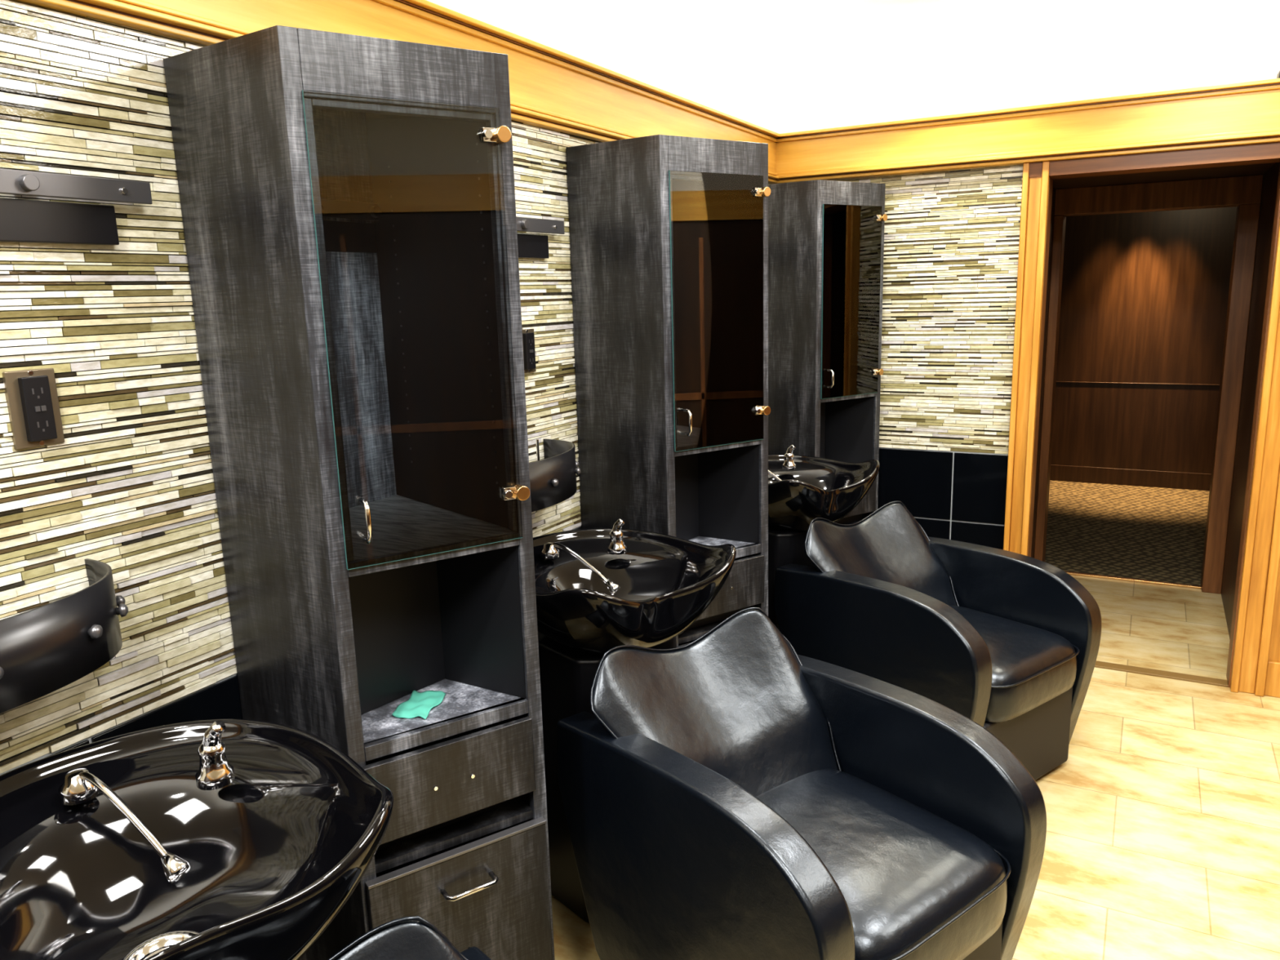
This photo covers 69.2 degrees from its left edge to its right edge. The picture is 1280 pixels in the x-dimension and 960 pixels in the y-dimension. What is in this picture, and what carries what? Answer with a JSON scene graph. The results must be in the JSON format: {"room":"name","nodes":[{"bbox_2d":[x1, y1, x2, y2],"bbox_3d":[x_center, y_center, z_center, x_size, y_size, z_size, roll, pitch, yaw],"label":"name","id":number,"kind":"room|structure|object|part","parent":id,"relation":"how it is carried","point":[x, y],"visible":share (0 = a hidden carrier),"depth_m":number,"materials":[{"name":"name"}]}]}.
{"room":"salon","nodes":[
{"label":"salon","id":0,"kind":"room"},
{"bbox_2d":[44,526,582,758],"bbox_3d":[-0.448,0.686,2.507,0.007,0.880,4.606,5,13,28],"label":"wainscot tile","id":1,"kind":"structure","parent":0,"point":[220,700],"depth_m":1.74,"materials":[{"name":"black tile"}]},
{"bbox_2d":[426,0,776,132],"bbox_3d":[-0.953,0.031,1.613,0.120,2.550,6.640,5,13,28],"label":"wall","id":2,"kind":"structure","parent":0,"point":[647,42],"depth_m":3.08,"materials":[{"name":"white paint"}]},
{"bbox_2d":[0,525,581,775],"bbox_3d":[-0.900,0.859,1.706,0.004,0.888,6.500,5,13,28],"label":"wainscot","id":3,"kind":"structure","parent":2,"relation":"attached to","point":[89,738],"depth_m":1.61,"materials":[{"name":"black tile"}]},
{"bbox_2d":[0,0,599,761],"bbox_3d":[-0.929,-0.155,1.501,0.003,1.182,6.500,5,13,28],"label":"mosaic grout","id":4,"kind":"object","parent":2,"relation":"attached to","point":[9,0],"visible":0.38,"depth_m":1.56,"materials":[{"name":"grey"}]},
{"bbox_2d":[0,0,773,773],"bbox_3d":[-0.546,-0.302,2.175,0.008,1.180,4.918,5,13,28],"label":"mosaic tile","id":5,"kind":"structure","parent":4,"relation":"attached to","point":[89,720],"depth_m":1.57,"materials":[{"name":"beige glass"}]},
{"bbox_2d":[2,368,64,449],"bbox_3d":[-0.943,-0.112,1.450,0.024,0.120,0.074,5,13,28],"label":"power outlet","id":6,"kind":"object","parent":5,"relation":"attached to","point":[32,400],"visible":1,"depth_m":1.44,"materials":[{"name":"brown metal"}]},
{"bbox_2d":[17,375,57,441],"bbox_3d":[-0.940,-0.112,1.448,0.013,0.100,0.040,5,13,28],"label":"receptacle","id":7,"kind":"object","parent":6,"relation":"attached to","point":[37,394],"depth_m":1.44,"materials":[{"name":"black plastic"}]},
{"bbox_2d":[0,558,128,713],"bbox_3d":[-0.947,0.248,1.288,0.216,0.125,0.528,5,13,28],"label":"towel holder","id":8,"kind":"object","parent":5,"relation":"attached to","point":[45,649],"visible":1,"depth_m":1.33,"materials":[{"name":"black metal"}]},
{"bbox_2d":[0,168,152,245],"bbox_3d":[-1.060,-0.362,1.167,0.050,0.103,0.950,5,13,28],"label":"wall rail","id":9,"kind":"object","parent":5,"relation":"attached to","point":[21,220],"visible":1,"depth_m":1.45,"materials":[{"name":"grey metal"}]},
{"bbox_2d":[320,198,564,258],"bbox_3d":[-0.453,-0.598,2.252,0.050,0.103,0.950,5,13,28],"label":"wall rail","id":10,"kind":"object","parent":5,"relation":"attached to","point":[339,236],"visible":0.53,"depth_m":2.00,"materials":[{"name":"grey metal"}]},
{"bbox_2d":[522,328,536,373],"bbox_3d":[-0.311,-0.358,2.580,0.024,0.120,0.074,5,13,28],"label":"power outlet","id":11,"kind":"object","parent":5,"relation":"attached to","point":[528,336],"visible":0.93,"depth_m":2.57,"materials":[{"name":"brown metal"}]},
{"bbox_2d":[528,439,581,511],"bbox_3d":[-0.304,-0.013,2.435,0.216,0.145,0.528,5,13,28],"label":"towel holder","id":12,"kind":"object","parent":5,"relation":"attached to","point":[553,479],"visible":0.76,"depth_m":2.42,"materials":[{"name":"black metal"}]},
{"bbox_2d":[18,0,780,183],"bbox_3d":[-0.946,-0.729,1.338,0.045,0.039,6.460,5,13,28],"label":"trim","id":13,"kind":"structure","parent":2,"relation":"attached to","point":[148,11],"depth_m":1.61,"materials":[{"name":"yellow wood"}]},
{"bbox_2d":[141,0,776,173],"bbox_3d":[-0.957,-0.814,1.326,0.025,0.150,6.460,5,13,28],"label":"board","id":14,"kind":"object","parent":2,"relation":"attached to","point":[535,82],"visible":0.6,"depth_m":2.43,"materials":[{"name":"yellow wood"}]},
{"bbox_2d":[551,480,1279,959],"bbox_3d":[1.630,1.077,2.647,4.900,0.050,10.700,5,13,28],"label":"floor","id":15,"kind":"structure","parent":0,"point":[1162,837],"depth_m":3.02,"materials":[{"name":"stone"}]},
{"bbox_2d":[0,719,394,959],"bbox_3d":[-0.658,0.874,1.318,0.577,1.000,0.561,-11,15,-40],"label":"bowl","id":16,"kind":"object","parent":15,"relation":"on","point":[212,839],"visible":1,"depth_m":1.34,"materials":[{"name":"black ceramic"}]},
{"bbox_2d":[57,768,99,804],"bbox_3d":[-0.812,0.440,1.342,0.050,0.038,0.050,-11,15,-40],"label":"faucet","id":17,"kind":"object","parent":16,"relation":"attached to","point":[77,788],"depth_m":1.33,"materials":[{"name":"silver metal"}]},
{"bbox_3d":[-0.730,0.474,1.310,0.185,0.103,0.012,4,13,26],"label":"sprayer arm","id":18,"kind":"part","parent":16,"relation":"part of","materials":[{"name":"silver metal"}]},
{"bbox_2d":[141,945,172,959],"bbox_3d":[-0.633,0.637,1.234,0.080,0.018,0.080,-11,15,-40],"label":"drain","id":19,"kind":"object","parent":16,"relation":"on","point":[147,951],"depth_m":1.26,"materials":[{"name":"silver metal"}]},
{"bbox_3d":[-0.628,0.375,1.367,0.038,0.044,0.026,0,12,8],"label":"mixer lever","id":20,"kind":"part","parent":16,"relation":"part of","materials":[{"name":"silver metal"}]},
{"bbox_2d":[163,25,555,959],"bbox_3d":[-0.457,0.239,1.867,0.518,2.015,0.516,5,13,28],"label":"display cabinet","id":21,"kind":"object","parent":15,"relation":"on","point":[366,413],"visible":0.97,"depth_m":1.75,"materials":[{"name":"grey laminate"}]},
{"bbox_3d":[-0.656,0.276,1.714,0.322,2.015,0.018,6,14,34],"label":"panel","id":22,"kind":"part","parent":21,"relation":"part of","materials":[{"name":"grey laminate"}]},
{"bbox_3d":[-0.469,0.071,1.589,0.009,0.078,0.034,-9,14,-33],"label":"door pull","id":23,"kind":"part","parent":21,"relation":"part of","materials":[{"name":"silver metal"}]},
{"bbox_3d":[-0.672,0.218,2.001,0.010,1.975,0.449,5,13,28],"label":"panel","id":24,"kind":"part","parent":21,"relation":"part of","materials":[{"name":"grey laminate"}]},
{"bbox_3d":[-0.397,-0.674,1.542,0.329,0.100,0.020,-9,14,-33],"label":"rail","id":25,"kind":"part","parent":21,"relation":"part of","materials":[{"name":"grey laminate"}]},
{"bbox_3d":[-0.377,-0.249,1.616,0.335,0.778,0.005,-9,14,-33],"label":"glass door","id":26,"kind":"part","parent":21,"relation":"part of","materials":[{"name":"clear glass"}]},
{"bbox_2d":[391,689,445,719],"bbox_3d":[-0.437,0.444,1.840,0.080,0.008,0.123,1,12,12],"label":"cleaning cloth","id":27,"kind":"object","parent":21,"relation":"on","point":[420,704],"visible":1,"depth_m":1.84,"materials":[{"name":"teal fabric"}]},
{"bbox_3d":[-0.375,0.134,1.705,0.329,0.025,0.020,-9,14,-33],"label":"bay rail","id":28,"kind":"part","parent":21,"relation":"part of","materials":[{"name":"grey laminate"}]},
{"bbox_3d":[-0.365,0.473,1.774,0.329,0.028,0.020,-9,14,-33],"label":"niche rail","id":29,"kind":"part","parent":21,"relation":"part of","materials":[{"name":"grey laminate"}]},
{"bbox_3d":[-0.362,0.573,1.773,0.351,0.157,0.016,-9,14,-33],"label":"drawer","id":30,"kind":"part","parent":21,"relation":"part of","materials":[{"name":"grey laminate"}]},
{"bbox_3d":[-0.344,0.948,1.854,0.369,0.455,0.016,-9,14,-33],"label":"door","id":31,"kind":"part","parent":21,"relation":"part of","materials":[{"name":"grey laminate"}]},
{"bbox_3d":[-0.391,0.208,2.014,0.020,2.015,0.525,-12,15,-41],"label":"panel","id":32,"kind":"part","parent":21,"relation":"part of","materials":[{"name":"grey laminate"}]},
{"bbox_3d":[-0.328,0.792,1.805,0.110,0.010,0.035,-9,14,-33],"label":"drawer pull","id":33,"kind":"part","parent":21,"relation":"part of","materials":[{"name":"silver metal"}]},
{"bbox_3d":[-0.259,-0.604,1.624,0.036,0.024,0.006,-9,14,-33],"label":"hinge plate","id":34,"kind":"part","parent":21,"relation":"part of","materials":[{"name":"silver metal"}]},
{"bbox_3d":[-0.242,-0.604,1.625,0.028,0.028,0.024,-9,14,-33],"label":"hinge knob","id":35,"kind":"part","parent":21,"relation":"part of","materials":[{"name":"gold metal"}]},
{"bbox_3d":[-0.241,0.025,1.751,0.036,0.024,0.006,-9,14,-33],"label":"hinge plate","id":36,"kind":"part","parent":21,"relation":"part of","materials":[{"name":"silver metal"}]},
{"bbox_3d":[-0.225,0.024,1.752,0.028,0.028,0.024,-9,14,-33],"label":"hinge knob","id":37,"kind":"part","parent":21,"relation":"part of","materials":[{"name":"gold metal"}]},
{"bbox_2d":[327,915,491,959],"bbox_3d":[-0.257,1.032,0.928,0.684,0.824,0.835,-10,14,-37],"label":"salon chair","id":38,"kind":"object","parent":15,"relation":"on","point":[406,938],"visible":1,"depth_m":1.20,"materials":[{"name":"black leather"}]},
{"bbox_3d":[-0.020,1.051,1.126,0.080,0.655,0.830,-10,14,-37],"label":"arm","id":39,"kind":"part","parent":38,"relation":"part of","materials":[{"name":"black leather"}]},
{"bbox_2d":[533,517,736,922],"bbox_3d":[-0.088,0.623,2.479,0.577,1.000,0.561,-11,15,-40],"label":"bowl","id":40,"kind":"object","parent":15,"relation":"on","point":[598,590],"visible":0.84,"depth_m":2.40,"materials":[{"name":"black ceramic"}]},
{"bbox_2d":[540,542,559,559],"bbox_3d":[-0.243,0.189,2.503,0.050,0.038,0.050,-11,15,-40],"label":"faucet","id":41,"kind":"object","parent":40,"relation":"attached to","point":[549,551],"depth_m":2.49,"materials":[{"name":"silver metal"}]},
{"bbox_3d":[-0.161,0.223,2.471,0.185,0.103,0.012,4,13,26],"label":"sprayer arm","id":42,"kind":"part","parent":40,"relation":"part of","materials":[{"name":"silver metal"}]},
{"bbox_3d":[-0.058,0.124,2.528,0.038,0.044,0.026,0,12,8],"label":"mixer lever","id":43,"kind":"part","parent":40,"relation":"part of","materials":[{"name":"silver metal"}]},
{"bbox_2d":[533,528,736,654],"bbox_3d":[-0.098,0.292,2.412,0.580,0.245,0.564,-11,15,-40],"label":"basin","id":44,"kind":"object","parent":40,"relation":"in","point":[598,590],"depth_m":2.43,"materials":[{"name":"black ceramic"}]},
{"bbox_2d":[566,134,770,647],"bbox_3d":[0.150,0.003,2.952,0.518,2.015,0.516,5,13,28],"label":"display cabinet","id":45,"kind":"object","parent":15,"relation":"on","point":[668,234],"visible":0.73,"depth_m":2.73,"materials":[{"name":"grey laminate"}]},
{"bbox_3d":[-0.050,0.039,2.798,0.322,2.015,0.018,6,14,34],"label":"panel","id":46,"kind":"part","parent":45,"relation":"part of","materials":[{"name":"grey laminate"}]},
{"bbox_3d":[0.138,-0.165,2.673,0.009,0.078,0.034,-9,14,-33],"label":"door pull","id":47,"kind":"part","parent":45,"relation":"part of","materials":[{"name":"silver metal"}]},
{"bbox_3d":[0.209,-0.910,2.626,0.329,0.100,0.020,-9,14,-33],"label":"rail","id":48,"kind":"part","parent":45,"relation":"part of","materials":[{"name":"grey laminate"}]},
{"bbox_3d":[0.232,-0.103,2.790,0.329,0.025,0.020,-9,14,-33],"label":"bay rail","id":49,"kind":"part","parent":45,"relation":"part of","materials":[{"name":"grey laminate"}]},
{"bbox_3d":[0.216,-0.029,3.098,0.020,2.015,0.525,-12,15,-41],"label":"panel","id":50,"kind":"part","parent":45,"relation":"part of","materials":[{"name":"grey laminate"}]},
{"bbox_3d":[0.230,-0.486,2.700,0.335,0.778,0.005,-9,14,-33],"label":"glass door","id":51,"kind":"part","parent":45,"relation":"part of","materials":[{"name":"clear glass"}]},
{"bbox_3d":[0.245,0.337,2.857,0.351,0.157,0.016,-9,14,-33],"label":"drawer","id":52,"kind":"part","parent":45,"relation":"part of","materials":[{"name":"grey laminate"}]},
{"bbox_3d":[0.241,0.237,2.858,0.329,0.028,0.020,-9,14,-33],"label":"niche rail","id":53,"kind":"part","parent":45,"relation":"part of","materials":[{"name":"grey laminate"}]},
{"bbox_3d":[0.348,-0.840,2.709,0.036,0.024,0.006,-9,14,-33],"label":"hinge plate","id":54,"kind":"part","parent":45,"relation":"part of","materials":[{"name":"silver metal"}]},
{"bbox_3d":[0.366,-0.212,2.836,0.036,0.024,0.006,-9,14,-33],"label":"hinge plate","id":55,"kind":"part","parent":45,"relation":"part of","materials":[{"name":"silver metal"}]},
{"bbox_3d":[0.364,-0.841,2.710,0.028,0.028,0.024,-9,14,-33],"label":"hinge knob","id":56,"kind":"part","parent":45,"relation":"part of","materials":[{"name":"gold metal"}]},
{"bbox_3d":[0.382,-0.213,2.837,0.028,0.028,0.024,-9,14,-33],"label":"hinge knob","id":57,"kind":"part","parent":45,"relation":"part of","materials":[{"name":"gold metal"}]},
{"bbox_2d":[556,607,1046,959],"bbox_3d":[0.331,0.786,2.062,0.684,0.824,0.835,-10,14,-37],"label":"salon chair","id":58,"kind":"object","parent":15,"relation":"on","point":[730,793],"visible":1,"depth_m":1.96,"materials":[{"name":"black leather"}]},
{"bbox_3d":[0.092,0.889,1.904,0.086,0.658,0.812,-10,14,-37],"label":"arm","id":59,"kind":"part","parent":58,"relation":"part of","materials":[{"name":"black leather"}]},
{"bbox_3d":[0.178,0.574,2.158,0.616,0.432,0.316,-10,14,-37],"label":"backrest","id":60,"kind":"part","parent":58,"relation":"part of","materials":[{"name":"black leather"}]},
{"bbox_3d":[0.425,0.820,1.959,0.508,0.192,0.547,-10,14,-37],"label":"seat","id":61,"kind":"part","parent":58,"relation":"part of","materials":[{"name":"black leather"}]},
{"bbox_3d":[0.568,0.805,2.259,0.080,0.655,0.830,-10,14,-37],"label":"arm","id":62,"kind":"part","parent":58,"relation":"part of","materials":[{"name":"black leather"}]},
{"bbox_3d":[0.551,1.074,1.853,0.515,0.290,0.070,-10,14,-37],"label":"panel","id":63,"kind":"part","parent":58,"relation":"part of","materials":[{"name":"black leather"}]},
{"bbox_2d":[768,444,879,629],"bbox_3d":[0.562,0.380,3.590,0.577,1.000,0.561,-11,15,-40],"label":"bowl","id":64,"kind":"object","parent":15,"relation":"on","point":[802,489],"visible":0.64,"depth_m":3.39,"materials":[{"name":"black ceramic"}]},
{"bbox_3d":[0.489,-0.020,3.582,0.185,0.103,0.012,4,13,26],"label":"sprayer arm","id":65,"kind":"part","parent":64,"relation":"part of","materials":[{"name":"silver metal"}]},
{"bbox_3d":[0.592,-0.119,3.639,0.038,0.044,0.026,0,12,8],"label":"mixer lever","id":66,"kind":"part","parent":64,"relation":"part of","materials":[{"name":"silver metal"}]},
{"bbox_2d":[768,453,879,531],"bbox_3d":[0.552,0.049,3.523,0.580,0.245,0.564,-11,15,-40],"label":"basin","id":67,"kind":"object","parent":64,"relation":"in","point":[802,489],"depth_m":3.39,"materials":[{"name":"black ceramic"}]},
{"bbox_2d":[768,179,887,526],"bbox_3d":[0.774,-0.241,4.068,0.518,2.015,0.409,5,13,28],"label":"display cabinet","id":68,"kind":"object","parent":15,"relation":"on","point":[826,237],"visible":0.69,"depth_m":3.86,"materials":[{"name":"grey laminate"}]},
{"bbox_3d":[0.600,-0.214,3.960,0.322,2.015,0.018,6,14,34],"label":"panel","id":69,"kind":"part","parent":68,"relation":"part of","materials":[{"name":"grey laminate"}]},
{"bbox_3d":[0.788,-0.418,3.835,0.009,0.078,0.034,-9,14,-33],"label":"door pull","id":70,"kind":"part","parent":68,"relation":"part of","materials":[{"name":"silver metal"}]},
{"bbox_3d":[0.842,-0.272,4.213,0.501,2.015,0.019,7,14,35],"label":"panel","id":71,"kind":"part","parent":68,"relation":"part of","materials":[{"name":"grey laminate"}]},
{"bbox_3d":[0.882,-0.356,3.951,0.329,0.025,0.020,-9,14,-33],"label":"bay rail","id":72,"kind":"part","parent":68,"relation":"part of","materials":[{"name":"grey laminate"}]},
{"bbox_3d":[0.880,-0.739,3.862,0.335,0.778,0.005,-9,14,-33],"label":"glass door","id":73,"kind":"part","parent":68,"relation":"part of","materials":[{"name":"clear glass"}]},
{"bbox_3d":[0.859,-1.164,3.788,0.329,0.100,0.020,-9,14,-33],"label":"rail","id":74,"kind":"part","parent":68,"relation":"part of","materials":[{"name":"grey laminate"}]},
{"bbox_3d":[0.895,0.083,4.019,0.351,0.157,0.016,-9,14,-33],"label":"drawer","id":75,"kind":"part","parent":68,"relation":"part of","materials":[{"name":"grey laminate"}]},
{"bbox_3d":[1.032,-0.466,3.999,0.028,0.028,0.024,-9,14,-33],"label":"hinge knob","id":76,"kind":"part","parent":68,"relation":"part of","materials":[{"name":"gold metal"}]},
{"bbox_3d":[1.014,-1.094,3.871,0.028,0.028,0.024,-9,14,-33],"label":"hinge knob","id":77,"kind":"part","parent":68,"relation":"part of","materials":[{"name":"gold metal"}]},
{"bbox_2d":[773,500,1101,780],"bbox_3d":[0.993,0.543,3.169,0.684,0.824,0.835,-10,14,-36],"label":"salon chair","id":78,"kind":"object","parent":15,"relation":"on","point":[1008,642],"visible":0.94,"depth_m":3.03,"materials":[{"name":"black leather"}]},
{"bbox_3d":[0.843,0.331,3.267,0.616,0.432,0.316,-10,14,-36],"label":"backrest","id":79,"kind":"part","parent":78,"relation":"part of","materials":[{"name":"black leather"}]},
{"bbox_3d":[0.751,0.646,3.014,0.086,0.658,0.812,-10,14,-36],"label":"arm","id":80,"kind":"part","parent":78,"relation":"part of","materials":[{"name":"black leather"}]},
{"bbox_3d":[1.086,0.578,3.064,0.508,0.192,0.547,-10,14,-36],"label":"seat","id":81,"kind":"part","parent":78,"relation":"part of","materials":[{"name":"black leather"}]},
{"bbox_3d":[1.234,0.563,3.362,0.080,0.655,0.830,-10,14,-36],"label":"arm","id":82,"kind":"part","parent":78,"relation":"part of","materials":[{"name":"black leather"}]},
{"bbox_3d":[1.208,0.832,2.956,0.515,0.290,0.070,-10,14,-36],"label":"panel","id":83,"kind":"part","parent":78,"relation":"part of","materials":[{"name":"black leather"}]},
{"bbox_2d":[1065,571,1201,589],"bbox_3d":[2.599,0.535,5.034,0.765,0.012,0.025,5,13,28],"label":"strip","id":84,"kind":"object","parent":15,"relation":"on","point":[1176,584],"visible":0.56,"depth_m":4.99,"materials":[{"name":"gold metal"}]},
{"bbox_2d":[1094,661,1228,687],"bbox_3d":[2.013,0.786,3.886,0.762,0.008,0.060,5,13,28],"label":"threshold","id":85,"kind":"object","parent":15,"relation":"on","point":[1156,673],"visible":0.56,"depth_m":3.81,"materials":[{"name":"brown wood"}]},
{"bbox_2d":[654,0,1231,66],"bbox_3d":[0.856,-1.080,0.301,4.340,0.050,6.740,5,13,28],"label":"ceiling","id":86,"kind":"structure","parent":0,"point":[780,33],"depth_m":3.39,"materials":[{"name":"white paint"}]},
{"bbox_2d":[776,0,1279,680],"bbox_3d":[2.476,-0.424,3.392,4.140,2.550,0.130,5,13,28],"label":"wall","id":87,"kind":"structure","parent":0,"point":[952,237],"depth_m":3.87,"materials":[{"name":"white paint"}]},
{"bbox_2d":[775,78,1279,142],"bbox_3d":[2.398,-1.350,3.108,4.140,0.030,0.105,5,13,28],"label":"trim","id":88,"kind":"structure","parent":87,"relation":"attached to","point":[1276,80],"depth_m":3.53,"materials":[{"name":"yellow wood"}]},
{"bbox_2d":[776,83,1279,183],"bbox_3d":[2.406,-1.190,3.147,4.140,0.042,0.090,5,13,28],"label":"trim","id":89,"kind":"structure","parent":87,"relation":"attached to","point":[1270,131],"depth_m":3.59,"materials":[{"name":"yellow wood"}]},
{"bbox_2d":[776,88,1279,173],"bbox_3d":[2.409,-1.279,3.138,4.140,0.140,0.070,5,13,28],"label":"board","id":90,"kind":"object","parent":87,"relation":"attached to","point":[1255,110],"visible":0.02,"depth_m":3.57,"materials":[{"name":"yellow wood"}]},
{"bbox_2d":[1003,142,1279,696],"bbox_3d":[1.997,-0.218,3.685,0.972,2.055,0.165,5,13,28],"label":"door frame","id":91,"kind":"structure","parent":87,"relation":"attached to","point":[1261,557],"depth_m":3.57,"materials":[{"name":"brown wood"}]},
{"bbox_3d":[1.964,-1.199,3.495,0.952,0.055,0.155,5,13,28],"label":"door header","id":92,"kind":"part","parent":91,"relation":"part of","materials":[{"name":"brown wood"}]},
{"bbox_2d":[1027,165,1279,687],"bbox_3d":[2.002,-0.197,3.719,0.812,2.000,0.130,5,13,28],"label":"lining","id":93,"kind":"object","parent":87,"relation":"attached to","point":[1277,214],"visible":0.38,"depth_m":3.61,"materials":[{"name":"brown wood"}]},
{"bbox_2d":[1264,660,1279,697],"bbox_3d":[3.346,0.842,3.093,2.108,0.140,0.018,5,13,28],"label":"baseboard","id":94,"kind":"structure","parent":87,"relation":"attached to","point":[1272,688],"depth_m":3.58,"materials":[{"name":"brown wood"}]},
{"bbox_2d":[1267,559,1279,662],"bbox_3d":[3.327,-0.099,2.916,2.108,2.055,0.012,5,13,28],"label":"panelling","id":95,"kind":"object","parent":87,"relation":"attached to","point":[1274,647],"visible":0.5,"depth_m":3.56,"materials":[{"name":"brown wood"}]},
{"bbox_2d":[1049,206,1237,490],"bbox_3d":[3.920,-1.231,7.052,4.400,2.600,0.088,5,13,28],"label":"wall","id":96,"kind":"structure","parent":0,"point":[1144,295],"depth_m":7.10,"materials":[{"name":"brown wood"}]},
{"bbox_3d":[3.925,-0.346,7.196,4.400,0.808,0.008,5,13,28],"label":"panel moulding","id":97,"kind":"part","parent":96,"relation":"part of","materials":[{"name":"brown wood"}]},
{"bbox_2d":[1031,162,1279,639],"bbox_3d":[2.328,-0.528,4.304,1.120,2.400,1.330,5,13,28],"label":"wall","id":98,"kind":"structure","parent":0,"point":[1270,179],"depth_m":4.27,"materials":[{"name":"brown wood"}]},
{"bbox_2d":[1034,203,1260,594],"bbox_3d":[2.599,-0.406,4.849,0.895,1.930,0.160,5,13,28],"label":"door frame","id":99,"kind":"object","parent":98,"relation":"attached to","point":[1247,215],"visible":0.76,"depth_m":4.68,"materials":[{"name":"brown wood"}]},
{"bbox_2d":[1053,174,1263,216],"bbox_3d":[2.571,-1.416,4.645,0.895,0.130,0.160,5,13,28],"label":"lintel","id":100,"kind":"object","parent":98,"relation":"attached to","point":[1234,191],"depth_m":4.57,"materials":[{"name":"brown wood"}]},
{"bbox_2d":[1053,162,1275,189],"bbox_3d":[2.304,-1.400,4.127,1.120,0.060,1.330,5,13,28],"label":"ceiling","id":101,"kind":"structure","parent":0,"point":[1252,169],"depth_m":4.31,"materials":[{"name":"brown wood"}]}
]}

